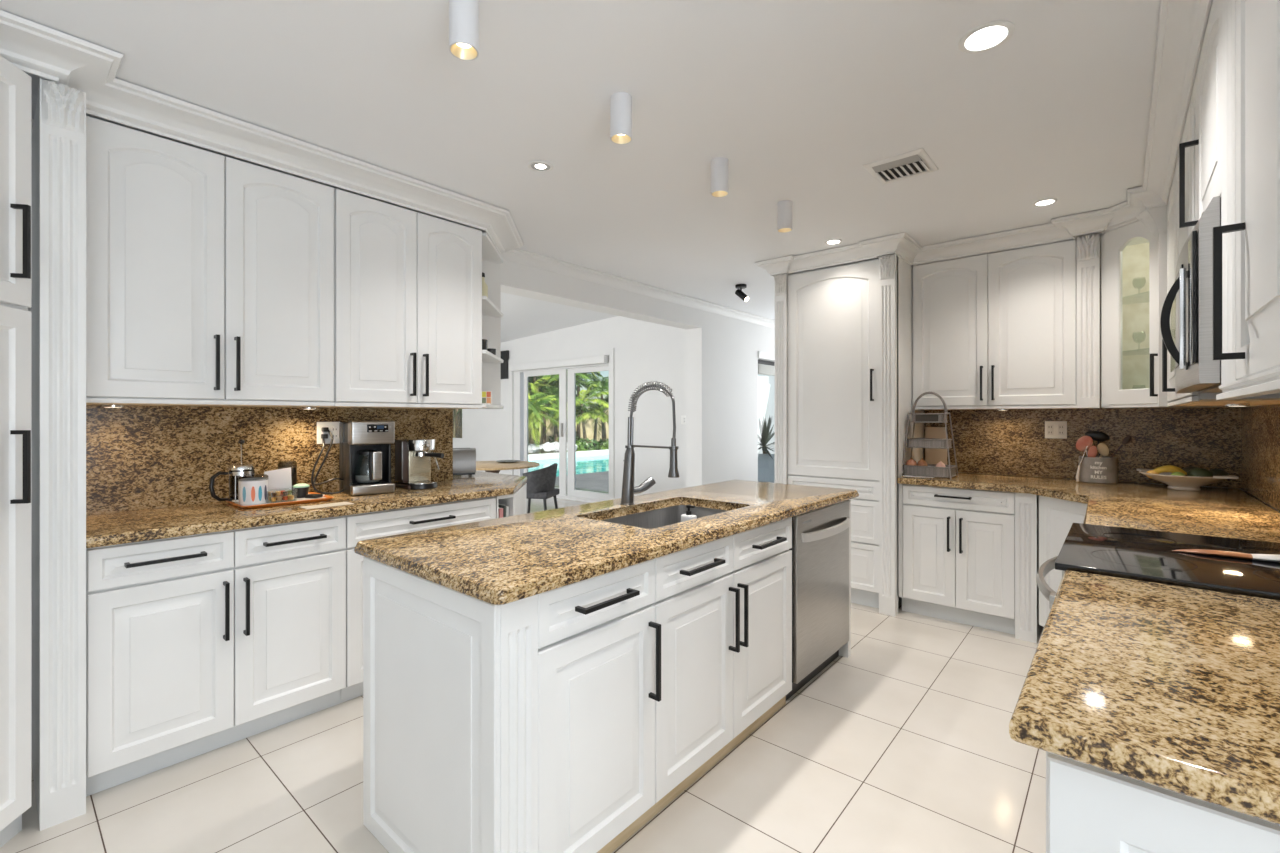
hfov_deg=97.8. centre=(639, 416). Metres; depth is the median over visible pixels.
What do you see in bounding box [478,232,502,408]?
corner shelf
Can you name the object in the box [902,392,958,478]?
basket
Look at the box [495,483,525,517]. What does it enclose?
shelf
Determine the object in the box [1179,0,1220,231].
upper cabinet
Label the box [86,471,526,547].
countertop
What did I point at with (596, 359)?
roller blind
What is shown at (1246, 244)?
upper cabinet
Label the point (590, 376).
palm plant
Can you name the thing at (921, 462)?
onion
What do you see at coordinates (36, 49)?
trim
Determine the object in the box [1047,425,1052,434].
socket
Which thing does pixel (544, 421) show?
palm plant
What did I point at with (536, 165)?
recessed light
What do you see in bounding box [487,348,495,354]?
cup
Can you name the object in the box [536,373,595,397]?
palm plant
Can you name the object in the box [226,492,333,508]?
serving tray
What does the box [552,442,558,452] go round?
rock
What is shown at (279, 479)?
box
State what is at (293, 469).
steel cup
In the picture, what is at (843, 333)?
pantry cabinet
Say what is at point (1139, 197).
trim
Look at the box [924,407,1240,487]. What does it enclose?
backsplash
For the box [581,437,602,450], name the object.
shrub
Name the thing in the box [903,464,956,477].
wicker tray
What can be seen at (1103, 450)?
wooden spoon
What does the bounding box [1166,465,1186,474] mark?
banana
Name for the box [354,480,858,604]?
island countertop
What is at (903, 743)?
floor
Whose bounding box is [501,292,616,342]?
ceiling
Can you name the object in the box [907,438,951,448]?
wicker tray
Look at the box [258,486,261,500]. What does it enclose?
print
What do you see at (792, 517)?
filler panel
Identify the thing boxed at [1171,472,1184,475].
fruit
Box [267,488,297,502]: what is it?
glass bowl
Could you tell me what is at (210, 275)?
upper cabinet
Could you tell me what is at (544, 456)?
wall
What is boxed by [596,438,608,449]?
shrub
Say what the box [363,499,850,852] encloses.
kitchen island
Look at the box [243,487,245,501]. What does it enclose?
print
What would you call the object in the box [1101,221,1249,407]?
upper cabinet
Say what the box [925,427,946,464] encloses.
board
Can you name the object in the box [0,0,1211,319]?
ceiling
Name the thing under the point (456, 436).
palm plant
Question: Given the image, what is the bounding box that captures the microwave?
[1160,196,1221,393]
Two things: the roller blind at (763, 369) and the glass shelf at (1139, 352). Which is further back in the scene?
the roller blind at (763, 369)
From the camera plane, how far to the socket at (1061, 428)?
3.69 m
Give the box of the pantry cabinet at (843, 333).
[774,254,923,615]
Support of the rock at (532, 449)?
on the ground
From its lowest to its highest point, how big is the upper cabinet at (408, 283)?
1.031 m
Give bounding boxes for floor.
[0,485,1045,852]
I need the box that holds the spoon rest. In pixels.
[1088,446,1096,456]
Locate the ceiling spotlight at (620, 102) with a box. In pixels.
[610,92,631,144]
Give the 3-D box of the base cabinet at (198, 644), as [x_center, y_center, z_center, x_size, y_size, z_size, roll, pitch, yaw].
[-1.815,0.883,2.394,0.640,0.874,0.839,0,0,41]
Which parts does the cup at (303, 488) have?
lid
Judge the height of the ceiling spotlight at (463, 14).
0.152 m
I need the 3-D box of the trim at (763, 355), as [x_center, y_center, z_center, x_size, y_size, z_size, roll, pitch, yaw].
[1.722,-0.740,6.982,0.020,0.080,0.970,0,0,41]
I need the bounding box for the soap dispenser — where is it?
[681,505,696,521]
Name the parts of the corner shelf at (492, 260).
panel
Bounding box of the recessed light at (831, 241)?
[825,239,841,244]
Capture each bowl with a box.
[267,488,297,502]
[1085,431,1109,440]
[1136,469,1238,490]
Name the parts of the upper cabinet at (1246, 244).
filler panel, handle, light rail, door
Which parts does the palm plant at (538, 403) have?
stem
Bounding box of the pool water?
[528,455,608,476]
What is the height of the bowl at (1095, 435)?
0.064 m
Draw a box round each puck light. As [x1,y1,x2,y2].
[101,405,124,407]
[301,407,316,408]
[1225,403,1249,405]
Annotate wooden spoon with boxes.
[1097,443,1108,457]
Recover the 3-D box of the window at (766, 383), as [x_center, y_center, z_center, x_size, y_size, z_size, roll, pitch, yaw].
[2.987,-0.240,12.668,6.000,3.280,0.100,0,0,41]
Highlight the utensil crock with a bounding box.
[1079,456,1117,483]
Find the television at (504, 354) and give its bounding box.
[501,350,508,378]
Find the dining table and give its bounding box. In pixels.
[476,461,539,472]
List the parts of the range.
handle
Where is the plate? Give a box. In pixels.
[496,460,519,462]
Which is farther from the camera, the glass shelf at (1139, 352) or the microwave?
the glass shelf at (1139, 352)
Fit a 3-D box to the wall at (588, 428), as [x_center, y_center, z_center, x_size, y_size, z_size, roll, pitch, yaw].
[-6.813,0.495,25.655,0.200,1.850,30.000,0,0,41]
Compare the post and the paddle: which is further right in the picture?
the paddle
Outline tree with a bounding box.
[528,377,549,406]
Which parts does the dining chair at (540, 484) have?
leg, backrest, seat, leg, leg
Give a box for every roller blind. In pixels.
[509,356,607,370]
[758,364,774,375]
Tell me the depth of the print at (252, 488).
2.52 m
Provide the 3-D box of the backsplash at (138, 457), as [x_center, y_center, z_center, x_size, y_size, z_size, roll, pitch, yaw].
[-1.767,0.170,2.926,0.021,0.468,1.720,0,0,41]
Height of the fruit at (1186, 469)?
0.072 m
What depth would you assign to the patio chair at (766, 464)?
8.31 m
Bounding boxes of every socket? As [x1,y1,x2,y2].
[331,426,337,438]
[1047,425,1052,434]
[1058,425,1064,434]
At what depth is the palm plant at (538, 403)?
20.50 m
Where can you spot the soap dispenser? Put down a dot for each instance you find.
(688, 516)
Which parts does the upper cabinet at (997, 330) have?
door, handle, handle, light rail, door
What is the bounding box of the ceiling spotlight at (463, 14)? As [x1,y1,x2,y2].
[449,0,478,60]
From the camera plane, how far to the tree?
28.17 m
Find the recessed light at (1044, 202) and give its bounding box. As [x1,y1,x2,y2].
[1033,198,1057,206]
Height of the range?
0.925 m
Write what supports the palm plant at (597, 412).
on the ground
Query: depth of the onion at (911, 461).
3.81 m
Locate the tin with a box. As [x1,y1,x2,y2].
[239,474,267,504]
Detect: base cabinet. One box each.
[86,516,345,796]
[341,497,495,702]
[899,484,1014,634]
[1039,495,1086,626]
[1046,751,1279,852]
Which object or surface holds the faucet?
on the island countertop at (504, 560)
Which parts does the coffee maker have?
carafe lid, panel, panel, carafe handle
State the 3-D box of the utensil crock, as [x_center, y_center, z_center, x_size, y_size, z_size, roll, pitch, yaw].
[2.836,0.326,3.456,0.188,0.158,0.190,0,0,38]
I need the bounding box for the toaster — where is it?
[453,448,475,475]
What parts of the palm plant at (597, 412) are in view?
stem, stem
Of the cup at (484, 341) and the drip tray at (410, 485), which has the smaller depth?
the drip tray at (410, 485)
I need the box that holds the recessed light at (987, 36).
[958,20,1014,53]
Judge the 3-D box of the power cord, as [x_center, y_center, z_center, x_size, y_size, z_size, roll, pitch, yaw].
[-1.633,0.229,2.941,0.147,0.348,0.115,0,0,3]
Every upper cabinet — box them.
[86,116,334,407]
[317,188,482,408]
[912,239,1077,409]
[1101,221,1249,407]
[1162,100,1279,405]
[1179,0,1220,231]
[1213,0,1279,399]
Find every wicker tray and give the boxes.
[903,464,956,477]
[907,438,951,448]
[911,413,947,422]
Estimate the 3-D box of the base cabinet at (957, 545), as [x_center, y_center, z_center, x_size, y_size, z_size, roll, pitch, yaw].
[2.184,0.883,3.766,0.652,0.874,0.682,0,0,41]
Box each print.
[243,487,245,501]
[251,487,254,500]
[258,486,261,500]
[264,485,266,499]
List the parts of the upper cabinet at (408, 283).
door, light rail, handle, handle, door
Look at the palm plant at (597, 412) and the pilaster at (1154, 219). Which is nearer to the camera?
the pilaster at (1154, 219)
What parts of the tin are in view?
lid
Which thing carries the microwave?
attached to the upper cabinet at (1205, 143)
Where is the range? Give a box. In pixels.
[1036,523,1279,608]
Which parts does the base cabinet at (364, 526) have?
door, drawer, handle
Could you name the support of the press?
on the serving tray at (326, 497)
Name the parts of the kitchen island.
panel, corner post, drawer, door, handle, handle, door, drawer, handle, handle, handle, door, drawer, handle, panel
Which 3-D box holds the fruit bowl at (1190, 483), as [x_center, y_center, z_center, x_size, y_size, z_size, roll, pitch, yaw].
[3.049,0.358,3.128,0.376,0.094,0.376,0,0,30]
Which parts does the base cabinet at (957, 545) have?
door, handle, handle, drawer, handle, door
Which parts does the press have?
handle, lid, chrome frame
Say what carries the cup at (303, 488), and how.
on the serving tray at (326, 497)
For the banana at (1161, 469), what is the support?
in the fruit bowl at (1190, 483)
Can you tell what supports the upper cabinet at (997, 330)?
attached to the wall at (1100, 234)
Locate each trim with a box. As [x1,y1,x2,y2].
[0,10,522,254]
[501,248,774,328]
[508,348,614,499]
[755,0,1211,276]
[758,351,774,360]
[1051,208,1114,239]
[1127,180,1172,210]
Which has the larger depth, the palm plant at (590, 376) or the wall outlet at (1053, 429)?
the palm plant at (590, 376)
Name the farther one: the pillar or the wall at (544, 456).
the wall at (544, 456)
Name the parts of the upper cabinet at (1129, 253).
frame, door, handle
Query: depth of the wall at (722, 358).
5.84 m
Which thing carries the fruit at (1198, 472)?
in the fruit bowl at (1190, 483)
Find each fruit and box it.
[1146,470,1159,477]
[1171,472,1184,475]
[1183,466,1198,475]
[1187,468,1212,476]
[1210,469,1228,475]
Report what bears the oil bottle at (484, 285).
on the corner shelf at (492, 260)
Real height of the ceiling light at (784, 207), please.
0.152 m
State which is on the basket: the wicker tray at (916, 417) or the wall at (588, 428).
the wicker tray at (916, 417)
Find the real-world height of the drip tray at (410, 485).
0.030 m
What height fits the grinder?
0.184 m
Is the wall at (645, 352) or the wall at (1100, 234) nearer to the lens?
the wall at (1100, 234)
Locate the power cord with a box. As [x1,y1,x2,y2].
[311,427,344,493]
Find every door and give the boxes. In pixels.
[514,356,608,502]
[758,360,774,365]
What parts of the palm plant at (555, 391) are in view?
stem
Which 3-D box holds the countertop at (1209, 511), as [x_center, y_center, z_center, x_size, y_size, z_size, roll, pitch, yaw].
[2.141,0.425,2.955,1.644,0.040,1.962,0,0,41]
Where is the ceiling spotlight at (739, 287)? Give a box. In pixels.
[735,284,748,301]
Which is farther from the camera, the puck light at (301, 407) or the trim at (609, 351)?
the trim at (609, 351)
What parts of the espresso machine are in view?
trim, panel, portafilter handle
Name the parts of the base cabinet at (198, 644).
drawer, door, handle, handle, handle, drawer, door, handle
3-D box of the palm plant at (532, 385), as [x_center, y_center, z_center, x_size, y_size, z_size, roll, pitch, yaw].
[-4.568,-0.224,23.025,2.888,3.288,2.626,0,0,-32]
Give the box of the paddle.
[1172,549,1279,562]
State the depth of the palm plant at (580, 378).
24.83 m
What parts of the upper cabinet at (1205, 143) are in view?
handle, door, door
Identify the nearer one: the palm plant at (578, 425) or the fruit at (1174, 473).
the fruit at (1174, 473)
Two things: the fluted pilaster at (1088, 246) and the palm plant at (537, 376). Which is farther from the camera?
the palm plant at (537, 376)
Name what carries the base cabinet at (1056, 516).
on the floor
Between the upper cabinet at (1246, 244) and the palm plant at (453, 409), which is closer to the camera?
the upper cabinet at (1246, 244)
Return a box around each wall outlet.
[317,422,339,443]
[681,416,685,423]
[1045,421,1066,438]
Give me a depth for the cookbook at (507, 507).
3.23 m
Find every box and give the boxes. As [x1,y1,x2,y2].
[264,467,291,494]
[482,391,491,403]
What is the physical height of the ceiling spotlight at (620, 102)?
0.152 m
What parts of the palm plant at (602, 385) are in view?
stem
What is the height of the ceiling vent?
0.016 m
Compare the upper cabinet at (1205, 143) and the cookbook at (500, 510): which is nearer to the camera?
the upper cabinet at (1205, 143)
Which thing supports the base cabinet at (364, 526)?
on the floor
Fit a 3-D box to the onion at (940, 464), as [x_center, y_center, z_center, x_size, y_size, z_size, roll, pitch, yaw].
[1.999,0.326,3.709,0.060,0.069,0.060,0,0,41]
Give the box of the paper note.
[300,502,353,508]
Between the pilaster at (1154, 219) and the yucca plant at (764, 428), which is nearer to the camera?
the pilaster at (1154, 219)
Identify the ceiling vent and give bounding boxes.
[863,148,938,184]
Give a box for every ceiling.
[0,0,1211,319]
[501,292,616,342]
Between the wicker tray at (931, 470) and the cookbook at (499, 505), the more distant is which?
the wicker tray at (931, 470)
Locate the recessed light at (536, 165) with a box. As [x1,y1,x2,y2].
[528,160,552,171]
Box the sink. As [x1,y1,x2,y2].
[600,505,727,528]
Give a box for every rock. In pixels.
[528,444,539,453]
[540,442,555,453]
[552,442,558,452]
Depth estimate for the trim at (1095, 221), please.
3.25 m
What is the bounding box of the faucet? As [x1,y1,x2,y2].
[620,381,678,504]
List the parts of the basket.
frame, arched handle, frame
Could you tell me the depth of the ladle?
3.48 m
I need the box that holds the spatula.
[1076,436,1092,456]
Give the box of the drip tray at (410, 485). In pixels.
[407,482,436,489]
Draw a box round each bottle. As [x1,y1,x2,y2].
[482,272,487,296]
[681,514,696,521]
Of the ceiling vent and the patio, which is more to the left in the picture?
the patio
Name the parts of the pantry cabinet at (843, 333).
drawer, door, drawer, drawer, handle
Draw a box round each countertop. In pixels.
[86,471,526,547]
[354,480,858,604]
[898,472,1279,542]
[1009,570,1279,824]
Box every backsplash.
[86,405,452,514]
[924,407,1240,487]
[1241,404,1279,510]
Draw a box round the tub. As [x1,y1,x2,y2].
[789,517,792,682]
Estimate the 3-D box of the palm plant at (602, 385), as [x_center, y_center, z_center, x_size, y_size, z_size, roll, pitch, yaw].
[-1.744,-0.126,24.260,3.282,3.110,3.876,0,0,41]
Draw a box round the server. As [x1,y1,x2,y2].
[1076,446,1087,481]
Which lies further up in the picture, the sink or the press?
the press
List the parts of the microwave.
handle, handle trim, control panel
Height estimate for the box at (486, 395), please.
0.085 m
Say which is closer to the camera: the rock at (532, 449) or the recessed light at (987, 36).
the recessed light at (987, 36)
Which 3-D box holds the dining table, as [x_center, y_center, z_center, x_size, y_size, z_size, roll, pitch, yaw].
[-1.781,0.945,6.745,1.120,0.750,1.120,0,0,41]
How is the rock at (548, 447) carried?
on the ground
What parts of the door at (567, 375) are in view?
panel, panel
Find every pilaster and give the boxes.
[1077,233,1100,408]
[1136,205,1262,406]
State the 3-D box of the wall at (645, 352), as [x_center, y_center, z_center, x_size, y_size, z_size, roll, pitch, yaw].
[-1.319,-0.155,9.151,7.060,2.950,0.150,0,0,41]
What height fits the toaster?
0.186 m
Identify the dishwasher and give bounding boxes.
[786,500,848,699]
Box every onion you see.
[906,457,916,465]
[917,458,927,465]
[936,461,945,466]
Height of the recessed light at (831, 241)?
0.006 m
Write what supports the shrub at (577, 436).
on the ground
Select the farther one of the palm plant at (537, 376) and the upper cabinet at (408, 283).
the palm plant at (537, 376)
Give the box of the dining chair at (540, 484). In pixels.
[522,463,559,512]
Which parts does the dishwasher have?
handle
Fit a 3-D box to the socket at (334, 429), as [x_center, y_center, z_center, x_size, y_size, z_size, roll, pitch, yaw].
[-1.656,0.085,3.028,0.003,0.068,0.034,0,0,41]
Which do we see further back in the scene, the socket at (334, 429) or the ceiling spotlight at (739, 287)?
the ceiling spotlight at (739, 287)
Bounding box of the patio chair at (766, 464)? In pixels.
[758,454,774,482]
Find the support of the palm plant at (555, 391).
on the ground
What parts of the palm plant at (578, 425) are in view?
stem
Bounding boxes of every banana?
[1153,466,1184,474]
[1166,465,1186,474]
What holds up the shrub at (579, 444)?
on the ground
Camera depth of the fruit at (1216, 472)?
3.03 m
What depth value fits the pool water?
17.15 m
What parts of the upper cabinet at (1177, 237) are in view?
handle, handle, door, light rail, door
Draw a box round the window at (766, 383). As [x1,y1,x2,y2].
[758,374,774,453]
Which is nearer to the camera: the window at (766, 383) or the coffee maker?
the coffee maker
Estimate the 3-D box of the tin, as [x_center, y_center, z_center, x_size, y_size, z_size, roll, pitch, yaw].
[-1.777,0.331,2.565,0.115,0.129,0.115,0,0,41]
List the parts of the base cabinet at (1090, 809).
corner post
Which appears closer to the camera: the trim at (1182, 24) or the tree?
the trim at (1182, 24)
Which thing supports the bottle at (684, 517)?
on the soap dispenser
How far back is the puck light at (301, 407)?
2.78 m
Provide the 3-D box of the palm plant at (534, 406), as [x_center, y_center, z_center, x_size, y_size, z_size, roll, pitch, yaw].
[-5.063,-0.199,20.701,4.045,3.255,3.501,0,0,41]
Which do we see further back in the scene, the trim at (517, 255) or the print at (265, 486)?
the trim at (517, 255)
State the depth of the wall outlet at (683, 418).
7.41 m
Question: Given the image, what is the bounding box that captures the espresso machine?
[395,439,443,489]
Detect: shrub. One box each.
[549,431,579,442]
[576,439,588,450]
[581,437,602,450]
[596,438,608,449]
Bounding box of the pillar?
[31,78,85,830]
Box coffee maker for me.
[339,421,394,495]
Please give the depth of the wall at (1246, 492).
2.77 m
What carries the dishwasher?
on the floor
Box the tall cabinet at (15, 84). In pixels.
[0,56,30,847]
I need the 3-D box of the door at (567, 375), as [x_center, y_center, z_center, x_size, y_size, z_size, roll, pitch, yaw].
[-1.299,0.200,9.114,2.380,2.240,0.120,0,0,41]
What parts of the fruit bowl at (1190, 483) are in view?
handle, handle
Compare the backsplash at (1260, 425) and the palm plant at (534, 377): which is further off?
the palm plant at (534, 377)
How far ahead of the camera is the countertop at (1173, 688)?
0.83 m
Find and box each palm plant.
[453,409,454,437]
[455,398,550,421]
[455,409,457,437]
[458,409,461,437]
[528,377,558,438]
[528,386,599,441]
[528,393,558,446]
[533,376,536,442]
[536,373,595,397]
[536,376,538,441]
[543,372,598,438]
[543,376,545,443]
[543,384,608,444]
[555,372,608,437]
[557,377,599,397]
[576,376,608,440]
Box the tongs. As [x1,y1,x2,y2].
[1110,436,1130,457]
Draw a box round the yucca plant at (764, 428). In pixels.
[758,415,774,458]
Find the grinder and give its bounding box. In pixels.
[278,460,296,494]
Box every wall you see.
[28,118,774,487]
[453,316,685,498]
[454,409,608,444]
[528,449,608,460]
[912,234,1245,491]
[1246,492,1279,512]
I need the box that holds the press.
[209,439,254,502]
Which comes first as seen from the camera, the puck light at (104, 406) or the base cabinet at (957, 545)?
the puck light at (104, 406)
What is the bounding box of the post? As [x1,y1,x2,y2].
[1015,493,1041,642]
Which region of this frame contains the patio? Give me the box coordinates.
[555,471,608,491]
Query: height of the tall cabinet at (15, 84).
2.395 m
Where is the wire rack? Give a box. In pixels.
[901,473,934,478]
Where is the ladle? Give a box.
[1085,431,1109,455]
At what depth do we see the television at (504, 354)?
9.91 m
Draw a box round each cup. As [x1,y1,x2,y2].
[278,467,295,473]
[293,483,309,497]
[482,339,487,349]
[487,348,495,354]
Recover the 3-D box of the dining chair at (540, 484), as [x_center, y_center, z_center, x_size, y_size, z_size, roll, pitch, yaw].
[-1.160,0.921,6.335,0.442,0.802,0.500,0,0,11]
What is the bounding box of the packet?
[305,494,324,497]
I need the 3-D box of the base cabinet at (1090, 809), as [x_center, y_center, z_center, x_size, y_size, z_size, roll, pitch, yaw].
[1.083,0.883,0.916,0.603,0.874,0.934,0,0,41]
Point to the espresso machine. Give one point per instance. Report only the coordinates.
(412, 456)
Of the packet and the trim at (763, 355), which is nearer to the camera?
the packet
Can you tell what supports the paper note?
on the countertop at (114, 528)
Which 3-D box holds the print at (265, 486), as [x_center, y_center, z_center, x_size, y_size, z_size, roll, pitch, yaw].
[-1.720,0.347,2.564,0.001,0.070,0.016,0,0,1]
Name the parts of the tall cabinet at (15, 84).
door, door, handle, handle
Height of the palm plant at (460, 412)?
3.438 m
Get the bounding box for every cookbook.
[498,504,505,516]
[498,507,502,517]
[506,506,508,516]
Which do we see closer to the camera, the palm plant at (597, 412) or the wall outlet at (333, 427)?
the wall outlet at (333, 427)
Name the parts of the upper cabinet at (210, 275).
door, light rail, handle, handle, door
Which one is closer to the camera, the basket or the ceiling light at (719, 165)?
the ceiling light at (719, 165)
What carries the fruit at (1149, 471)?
in the fruit bowl at (1190, 483)
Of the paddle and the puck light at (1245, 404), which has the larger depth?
the puck light at (1245, 404)
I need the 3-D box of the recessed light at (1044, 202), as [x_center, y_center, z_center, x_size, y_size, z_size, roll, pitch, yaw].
[2.222,-1.177,3.062,0.110,0.006,0.110,0,0,41]
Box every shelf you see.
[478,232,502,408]
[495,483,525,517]
[1123,348,1148,355]

